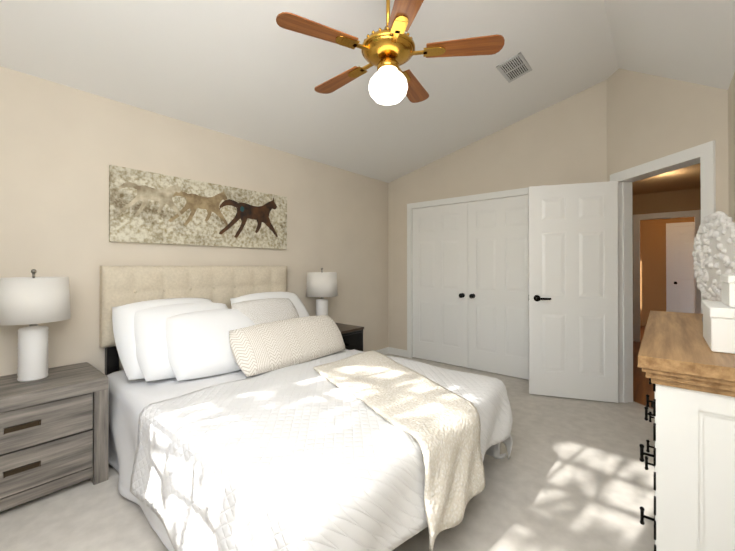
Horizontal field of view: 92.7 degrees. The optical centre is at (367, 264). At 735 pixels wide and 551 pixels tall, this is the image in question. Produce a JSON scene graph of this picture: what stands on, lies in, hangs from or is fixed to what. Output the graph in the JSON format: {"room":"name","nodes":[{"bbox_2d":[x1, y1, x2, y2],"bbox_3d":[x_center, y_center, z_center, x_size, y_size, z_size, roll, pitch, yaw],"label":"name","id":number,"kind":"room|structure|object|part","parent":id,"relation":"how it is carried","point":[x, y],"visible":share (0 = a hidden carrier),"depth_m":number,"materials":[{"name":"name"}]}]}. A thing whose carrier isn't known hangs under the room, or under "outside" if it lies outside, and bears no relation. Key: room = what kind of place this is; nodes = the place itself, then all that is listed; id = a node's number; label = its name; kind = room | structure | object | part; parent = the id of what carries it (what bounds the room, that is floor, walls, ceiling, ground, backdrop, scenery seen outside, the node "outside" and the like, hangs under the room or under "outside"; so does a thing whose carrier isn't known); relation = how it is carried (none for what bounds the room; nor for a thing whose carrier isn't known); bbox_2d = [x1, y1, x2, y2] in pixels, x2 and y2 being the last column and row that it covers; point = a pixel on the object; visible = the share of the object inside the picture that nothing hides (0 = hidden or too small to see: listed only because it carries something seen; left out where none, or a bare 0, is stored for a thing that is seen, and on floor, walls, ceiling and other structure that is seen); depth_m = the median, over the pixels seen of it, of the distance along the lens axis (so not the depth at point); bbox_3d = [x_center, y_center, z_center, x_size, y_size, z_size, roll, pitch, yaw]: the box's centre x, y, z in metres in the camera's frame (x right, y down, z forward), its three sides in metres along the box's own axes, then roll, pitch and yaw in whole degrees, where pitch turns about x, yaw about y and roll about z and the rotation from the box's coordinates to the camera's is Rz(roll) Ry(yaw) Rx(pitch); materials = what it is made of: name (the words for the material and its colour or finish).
{"room":"bedroom","nodes":[
{"label":"bedroom","id":0,"kind":"room"},
{"bbox_2d":[0,66,387,375],"bbox_3d":[-1.219,0.028,3.333,0.120,2.487,4.813,0,0,40],"label":"wall","id":1,"kind":"structure","parent":0,"point":[63,148],"depth_m":2.56,"materials":[{"name":"paint"}]},
{"bbox_2d":[109,165,286,248],"bbox_3d":[-1.340,-0.429,3.071,0.033,0.542,1.524,0,0,40],"label":"picture","id":2,"kind":"object","parent":1,"relation":"attached to","point":[149,207],"visible":1,"depth_m":2.89,"materials":[{"name":"paint"}]},
{"bbox_2d":[376,347,388,354],"bbox_3d":[-1.169,1.226,3.284,0.012,0.090,4.573,0,0,40],"label":"baseboard","id":3,"kind":"structure","parent":1,"relation":"attached to","point":[384,351],"depth_m":4.95,"materials":[{"name":"white wood"}]},
{"bbox_2d":[0,354,654,550],"bbox_3d":[0.178,1.305,2.149,3.774,0.080,4.813,0,0,40],"label":"floor carpet","id":4,"kind":"object","parent":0,"point":[571,474],"visible":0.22,"depth_m":1.86,"materials":[{"name":"beige carpet"}]},
{"bbox_2d":[0,362,108,511],"bbox_3d":[-1.946,0.964,1.944,0.512,0.600,0.720,0,0,40],"label":"nightstand","id":5,"kind":"object","parent":4,"relation":"on","point":[54,423],"visible":1,"depth_m":1.89,"materials":[{"name":"grey wood"}]},
{"bbox_2d":[0,269,70,381],"bbox_3d":[-1.936,0.346,2.031,0.330,0.634,0.330,0,0,40],"label":"lamp","id":6,"kind":"object","parent":5,"relation":"on","point":[33,301],"visible":1,"depth_m":1.97,"materials":[{"name":"white ceramic"}]},
{"bbox_2d":[99,266,512,550],"bbox_3d":[-0.461,0.638,2.286,2.361,1.255,1.780,0,0,40],"label":"bed","id":7,"kind":"object","parent":4,"relation":"on","point":[255,408],"visible":1,"depth_m":1.71,"materials":[{"name":"fabric"}]},
{"bbox_3d":[-0.549,0.911,2.343,2.145,0.710,1.490,0,0,40],"label":"frame","id":8,"kind":"part","parent":7,"relation":"part of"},
{"bbox_2d":[112,298,212,379],"bbox_3d":[-1.366,0.500,2.498,0.720,0.580,0.258,0,-40,-50],"label":"pillow","id":9,"kind":"object","parent":7,"relation":"on","point":[128,320],"depth_m":2.23,"materials":[{"name":"white fabric"}]},
{"bbox_2d":[134,302,227,381],"bbox_3d":[-1.238,0.514,2.463,0.700,0.550,0.228,0,-41,-48],"label":"pillow","id":10,"kind":"object","parent":7,"relation":"on","point":[155,360],"depth_m":2.22,"materials":[{"name":"white fabric"}]},
{"bbox_3d":[-1.335,0.297,3.009,0.095,0.565,1.550,0,0,40],"label":"headboard","id":11,"kind":"part","parent":7,"relation":"part of","materials":[{"name":"fabric"}]},
{"bbox_2d":[165,309,254,380],"bbox_3d":[-1.052,0.539,2.458,0.660,0.500,0.228,0,-43,-46],"label":"pillow","id":12,"kind":"object","parent":7,"relation":"on","point":[197,342],"depth_m":2.29,"materials":[{"name":"white fabric"}]},
{"bbox_2d":[231,298,298,324],"bbox_3d":[-0.781,0.507,2.833,0.208,0.500,0.600,-36,-21,31],"label":"pillow","id":13,"kind":"object","parent":7,"relation":"on","point":[258,311],"depth_m":2.75,"materials":[{"name":"white fabric"}]},
{"bbox_2d":[230,292,308,316],"bbox_3d":[-0.825,0.503,3.141,0.720,0.580,0.258,0,-40,-50],"label":"pillow","id":14,"kind":"object","parent":7,"relation":"on","point":[298,304],"depth_m":3.21,"materials":[{"name":"white fabric"}]},
{"bbox_2d":[107,349,506,550],"bbox_3d":[-0.449,0.992,2.266,2.113,0.523,1.768,0,0,40],"label":"duvet","id":15,"kind":"object","parent":7,"relation":"on","point":[286,458],"depth_m":1.43,"materials":[{"name":"white fabric"}]},
{"bbox_2d":[130,349,512,550],"bbox_3d":[-0.112,0.980,1.991,1.341,0.532,1.778,0,0,40],"label":"quilt","id":16,"kind":"object","parent":7,"relation":"on","point":[284,457],"depth_m":1.43,"materials":[{"name":"white fabric"}]},
{"bbox_2d":[313,350,484,550],"bbox_3d":[0.152,0.883,2.076,1.154,0.403,1.048,0,0,40],"label":"throw","id":17,"kind":"object","parent":7,"relation":"on","point":[436,414],"depth_m":1.68,"materials":[{"name":"beige fabric"}]},
{"bbox_2d":[336,323,363,350],"bbox_3d":[-0.401,0.973,3.723,0.582,0.600,0.526,0,0,40],"label":"nightstand","id":18,"kind":"object","parent":4,"relation":"on","point":[352,336],"visible":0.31,"depth_m":3.65,"materials":[{"name":"black paint"}]},
{"bbox_2d":[306,268,337,315],"bbox_3d":[-0.482,0.355,3.709,0.330,0.634,0.330,0,0,40],"label":"lamp","id":19,"kind":"object","parent":18,"relation":"on","point":[321,284],"visible":0.75,"depth_m":3.59,"materials":[{"name":"white ceramic"}]},
{"bbox_2d":[638,310,734,550],"bbox_3d":[1.572,0.787,1.662,0.402,0.950,1.572,0,0,40],"label":"dresser","id":20,"kind":"object","parent":4,"relation":"on","point":[690,374],"visible":1,"depth_m":1.14,"materials":[{"name":"white"}]},
{"bbox_2d":[692,211,734,320],"bbox_3d":[1.856,0.016,1.870,0.165,0.592,0.478,0,0,40],"label":"sculpture","id":21,"kind":"object","parent":20,"relation":"on","point":[713,253],"visible":0.92,"depth_m":1.85,"materials":[{"name":"white ceramic"}]},
{"bbox_2d":[701,274,734,353],"bbox_3d":[1.393,0.175,1.307,0.193,0.268,0.348,0,0,40],"label":"decorative boxes","id":22,"kind":"object","parent":20,"relation":"on","point":[718,326],"visible":1,"depth_m":1.23,"materials":[{"name":"white"}]},
{"bbox_2d":[0,0,734,182],"bbox_3d":[0.404,-1.384,2.431,3.774,1.078,5.513,0,0,40],"label":"ceiling","id":23,"kind":"structure","parent":0,"point":[251,71],"depth_m":2.48,"materials":[{"name":"white paint"}]},
{"bbox_2d":[276,0,504,104],"bbox_3d":[0.090,-1.248,1.943,1.130,0.740,1.157,0,0,40],"label":"ceiling fan","id":24,"kind":"object","parent":23,"relation":"hanging from","point":[388,50],"visible":1,"depth_m":1.83,"materials":[{"name":"brown wood"}]},
{"bbox_3d":[-0.246,-1.145,1.720,0.400,0.006,0.136,0,7,-28],"label":"blade","id":25,"kind":"part","parent":24,"relation":"part of","materials":[{"name":"brown wood"}]},
{"bbox_3d":[-0.178,-1.142,2.191,0.400,0.006,0.136,0,7,44],"label":"blade","id":26,"kind":"part","parent":24,"relation":"part of","materials":[{"name":"brown wood"}]},
{"bbox_3d":[0.181,-1.146,1.510,0.136,0.006,0.400,7,-2,-10],"label":"blade","id":27,"kind":"part","parent":24,"relation":"part of","materials":[{"name":"brown wood"}]},
{"label":"blade","id":28,"kind":"part","parent":24,"relation":"part of","materials":[{"name":"brown wood"}]},
{"bbox_3d":[0.513,-1.144,1.851,0.400,0.006,0.136,0,-7,8],"label":"blade","id":29,"kind":"part","parent":24,"relation":"part of","materials":[{"name":"brown wood"}]},
{"bbox_2d":[496,52,531,82],"bbox_3d":[1.238,-1.647,2.951,0.197,0.052,0.320,0,0,40],"label":"ceiling vent","id":30,"kind":"object","parent":23,"relation":"in","point":[513,68],"visible":1,"depth_m":2.94,"materials":[{"name":"grey metal"}]},
{"bbox_2d":[388,80,606,351],"bbox_3d":[1.361,-0.274,4.229,2.674,3.099,0.120,0,0,40],"label":"wall","id":31,"kind":"structure","parent":0,"point":[562,142],"depth_m":3.96,"materials":[{"name":"paint"}]},
{"bbox_2d":[389,347,406,356],"bbox_3d":[0.434,1.235,4.916,0.300,0.090,0.012,0,0,40],"label":"baseboard","id":32,"kind":"structure","parent":31,"relation":"attached to","point":[394,351],"depth_m":4.91,"materials":[{"name":"white wood"}]},
{"bbox_2d":[413,202,467,367],"bbox_3d":[0.908,0.256,4.521,0.795,2.020,0.107,0,0,40],"label":"closet door","id":33,"kind":"structure","parent":31,"relation":"in","point":[440,283],"depth_m":4.51,"materials":[{"name":"white wood"}]},
{"bbox_2d":[407,185,544,357],"bbox_3d":[1.216,0.222,4.267,1.736,2.108,0.027,0,0,40],"label":"trim","id":34,"kind":"structure","parent":31,"relation":"attached to","point":[488,196],"depth_m":4.77,"materials":[{"name":"white wood"}]},
{"bbox_2d":[468,195,528,379],"bbox_3d":[1.519,0.253,4.006,0.795,2.020,0.107,0,0,40],"label":"closet door","id":35,"kind":"structure","parent":31,"relation":"in","point":[498,291],"depth_m":4.03,"materials":[{"name":"white wood"}]},
{"bbox_2d":[633,326,654,408],"bbox_3d":[4.366,1.326,4.741,2.200,0.086,6.467,0,0,40],"label":"floor","id":36,"kind":"structure","parent":0,"point":[642,387],"depth_m":3.78,"materials":[{"name":"brown wood"}]},
{"bbox_2d":[632,188,700,217],"bbox_3d":[4.795,0.064,5.645,1.440,2.440,0.120,0,0,40],"label":"wall","id":37,"kind":"structure","parent":0,"point":[674,201],"depth_m":5.58,"materials":[{"name":"beige paint"}]},
{"bbox_2d":[632,163,700,194],"bbox_3d":[3.505,-1.205,4.120,1.440,0.080,4.087,0,0,40],"label":"ceiling","id":38,"kind":"structure","parent":0,"point":[686,178],"depth_m":4.98,"materials":[{"name":"beige paint"}]},
{"bbox_2d":[640,217,694,326],"bbox_3d":[5.516,0.037,6.346,2.500,2.500,1.880,0,0,40],"label":"wall","id":39,"kind":"structure","parent":0,"point":[652,265],"depth_m":7.17,"materials":[{"name":"brown paint"}]},
{"bbox_2d":[633,210,700,341],"bbox_3d":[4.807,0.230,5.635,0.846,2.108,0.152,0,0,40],"label":"door","id":40,"kind":"structure","parent":39,"relation":"attached to","point":[683,293],"depth_m":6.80,"materials":[{"name":"white wood"}]},
{"bbox_2d":[607,68,728,215],"bbox_3d":[2.405,-0.286,2.829,0.120,3.110,1.116,0,0,-5],"label":"wall","id":41,"kind":"structure","parent":0,"point":[651,117],"depth_m":2.80,"materials":[{"name":"paint"}]},
{"bbox_2d":[528,181,617,402],"bbox_3d":[1.923,0.252,3.306,0.697,2.015,0.346,0,0,40],"label":"entry door","id":42,"kind":"structure","parent":41,"relation":"in","point":[573,286],"depth_m":3.29,"materials":[{"name":"white wood"}]},
{"bbox_2d":[610,140,715,402],"bbox_3d":[2.402,0.212,2.855,0.152,2.113,0.916,0,0,-5],"label":"trim","id":43,"kind":"structure","parent":41,"relation":"attached to","point":[703,155],"depth_m":3.21,"materials":[{"name":"white wood"}]},
{"bbox_2d":[728,72,734,221],"bbox_3d":[1.249,0.028,0.731,0.300,2.459,4.013,0,0,40],"label":"wall","id":44,"kind":"structure","parent":0,"point":[731,143],"depth_m":2.21,"materials":[{"name":"paint"}]}
]}

